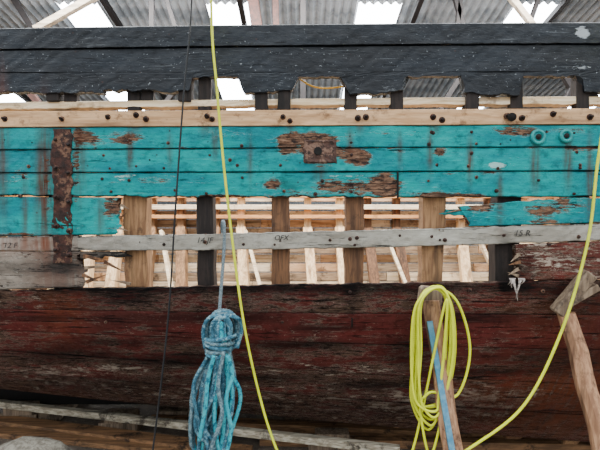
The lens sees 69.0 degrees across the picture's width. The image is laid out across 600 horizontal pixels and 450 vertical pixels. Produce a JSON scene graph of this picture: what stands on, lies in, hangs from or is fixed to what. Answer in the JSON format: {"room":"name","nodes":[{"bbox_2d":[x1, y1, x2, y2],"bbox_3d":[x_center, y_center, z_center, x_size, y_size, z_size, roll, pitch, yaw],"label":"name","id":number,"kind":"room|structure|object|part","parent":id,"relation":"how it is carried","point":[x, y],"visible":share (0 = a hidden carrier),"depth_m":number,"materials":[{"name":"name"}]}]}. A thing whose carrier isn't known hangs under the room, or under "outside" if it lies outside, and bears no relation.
{"room":"shipyard hall","nodes":[
{"label":"shipyard hall","id":0,"kind":"room"},
{"bbox_2d":[0,416,252,449],"bbox_3d":[-2.403,2.240,4.769,3.858,0.050,1.086,0,0,0],"label":"plank","id":1,"kind":"object","parent":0,"point":[180,442],"depth_m":4.68,"materials":[{"name":"wood"}]},
{"bbox_2d":[0,281,486,449],"bbox_3d":[0.000,2.300,6.606,32.000,0.001,23.100,0,0,0],"label":"floor","id":2,"kind":"structure","parent":0,"point":[144,409],"depth_m":5.11,"materials":[{"name":"wood"}]},
{"bbox_2d":[0,436,72,449],"bbox_3d":[-2.030,1.940,3.266,0.756,0.721,0.584,0,0,0],"label":"rock","id":3,"kind":"object","parent":2,"relation":"on","point":[25,442],"visible":1,"depth_m":3.21,"materials":[{"name":"grey stone"}]},
{"bbox_2d":[0,426,179,449],"bbox_3d":[-2.506,2.270,4.643,2.635,0.050,0.160,0,0,10],"label":"plank","id":4,"kind":"object","parent":2,"relation":"on","point":[13,433],"visible":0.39,"depth_m":4.55,"materials":[{"name":"wood"}]},
{"bbox_2d":[0,399,399,449],"bbox_3d":[-1.498,2.158,4.770,5.053,0.285,0.500,0,0,13],"label":"wooden plank","id":5,"kind":"object","parent":2,"relation":"on","point":[120,418],"visible":0.89,"depth_m":4.49,"materials":[{"name":"grey wood"}]},
{"bbox_2d":[0,22,599,443],"bbox_3d":[0.776,0.437,5.294,14.561,3.721,4.618,0,0,0],"label":"boat hull","id":6,"kind":"object","parent":2,"relation":"on","point":[80,178],"visible":0.93,"depth_m":3.09,"materials":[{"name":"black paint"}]},
{"bbox_3d":[-1.185,0.428,3.676,0.182,2.467,1.129,0,0,0],"label":"frame","id":7,"kind":"part","parent":6,"relation":"part of","materials":[{"name":"brown wood"}]},
{"bbox_3d":[-0.681,0.461,3.676,0.134,2.532,1.130,0,0,0],"label":"frame","id":8,"kind":"part","parent":6,"relation":"part of","materials":[{"name":"black wood"}]},
{"bbox_2d":[188,220,243,449],"bbox_3d":[-0.584,0.820,2.934,0.312,1.713,0.414,0,0,-29],"label":"rope coil","id":9,"kind":"object","parent":6,"relation":"hanging from","point":[215,378],"visible":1,"depth_m":2.84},
{"bbox_3d":[-0.137,0.494,3.676,0.155,2.599,1.130,0,0,0],"label":"frame","id":10,"kind":"part","parent":6,"relation":"part of","materials":[{"name":"brown wood"}]},
{"bbox_2d":[299,79,342,88],"bbox_3d":[0.191,-1.122,3.251,0.866,0.264,0.170,0,0,-3],"label":"cable","id":11,"kind":"object","parent":6,"relation":"attached to","point":[299,79],"visible":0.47,"depth_m":3.18,"materials":[{"name":"plastic"}]},
{"bbox_3d":[0.393,0.525,3.676,0.153,2.661,1.130,0,0,0],"label":"frame","id":12,"kind":"part","parent":6,"relation":"part of","materials":[{"name":"brown wood"}]},
{"bbox_3d":[0.966,0.556,3.676,0.174,2.724,1.130,0,0,0],"label":"frame","id":13,"kind":"part","parent":6,"relation":"part of","materials":[{"name":"brown wood"}]},
{"bbox_3d":[1.502,0.584,3.676,0.189,2.779,1.130,0,0,0],"label":"frame","id":14,"kind":"part","parent":6,"relation":"part of","materials":[{"name":"black wood"}]},
{"bbox_3d":[2.011,0.609,3.676,0.160,2.828,1.130,0,0,0],"label":"frame","id":15,"kind":"part","parent":6,"relation":"part of","materials":[{"name":"brown wood"}]},
{"bbox_3d":[2.548,0.633,3.676,0.158,2.877,1.130,0,0,0],"label":"frame","id":16,"kind":"part","parent":6,"relation":"part of","materials":[{"name":"brown wood"}]},
{"bbox_2d":[151,414,552,439],"bbox_3d":[0.508,2.250,4.824,4.498,0.080,0.140,0,0,5],"label":"plank","id":17,"kind":"object","parent":2,"relation":"on","point":[296,426],"visible":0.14,"depth_m":4.80,"materials":[{"name":"wood"}]},
{"bbox_2d":[417,285,462,449],"bbox_3d":[0.954,1.360,2.787,0.176,1.880,0.626,0,0,-14],"label":"post","id":18,"kind":"object","parent":2,"relation":"on","point":[448,426],"visible":0.78,"depth_m":2.81,"materials":[{"name":"brown wood"}]},
{"bbox_2d":[409,285,470,449],"bbox_3d":[0.903,0.973,2.846,0.410,1.160,0.135,0,0,0],"label":"coil","id":19,"kind":"object","parent":18,"relation":"attached to","point":[418,405],"visible":0.91,"depth_m":2.81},
{"bbox_2d":[550,269,599,449],"bbox_3d":[2.011,1.305,2.831,0.291,1.991,0.699,0,0,-22],"label":"post","id":20,"kind":"object","parent":2,"relation":"on","point":[578,351],"visible":0.93,"depth_m":2.96,"materials":[{"name":"brown wood"}]},
{"bbox_2d":[9,201,486,280],"bbox_3d":[-0.004,0.406,18.056,25.992,3.789,0.044,0,0,0],"label":"wall","id":21,"kind":"structure","parent":0,"point":[230,202],"depth_m":18.06,"materials":[{"name":"beige wood"}]},
{"bbox_2d":[0,0,599,110],"bbox_3d":[-0.004,-2.759,11.706,25.992,2.597,12.700,0,0,0],"label":"ceiling","id":22,"kind":"structure","parent":0,"point":[129,12],"depth_m":7.51,"materials":[{"name":"grey metal"}]},
{"bbox_2d":[11,0,599,110],"bbox_3d":[0.000,-2.579,10.348,26.000,2.636,15.434,0,0,0],"label":"roof truss","id":23,"kind":"object","parent":22,"relation":"attached to","point":[253,5],"visible":0.11,"depth_m":6.36,"materials":[{"name":"metal"}]},
{"bbox_2d":[152,0,192,449],"bbox_3d":[-0.788,-0.804,2.836,0.375,4.793,0.094,0,0,13],"label":"power cable","id":24,"kind":"object","parent":23,"relation":"hanging from","point":[191,0],"visible":1,"depth_m":2.85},
{"bbox_2d":[210,0,277,449],"bbox_3d":[-0.292,-0.730,2.810,0.598,4.941,0.124,0,0,0],"label":"cable","id":25,"kind":"object","parent":23,"relation":"hanging from","point":[211,4],"visible":1,"depth_m":2.85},
{"bbox_2d":[259,436,590,449],"bbox_3d":[1.412,2.250,4.497,3.665,0.080,0.244,0,0,0],"label":"plank","id":26,"kind":"object","parent":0,"point":[405,442],"depth_m":4.45,"materials":[{"name":"wood"}]},
{"bbox_2d":[465,139,599,449],"bbox_3d":[1.525,-0.058,2.805,1.420,3.225,0.046,0,0,-5],"label":"hose","id":27,"kind":"object","parent":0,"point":[534,389],"visible":1,"depth_m":2.80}
]}

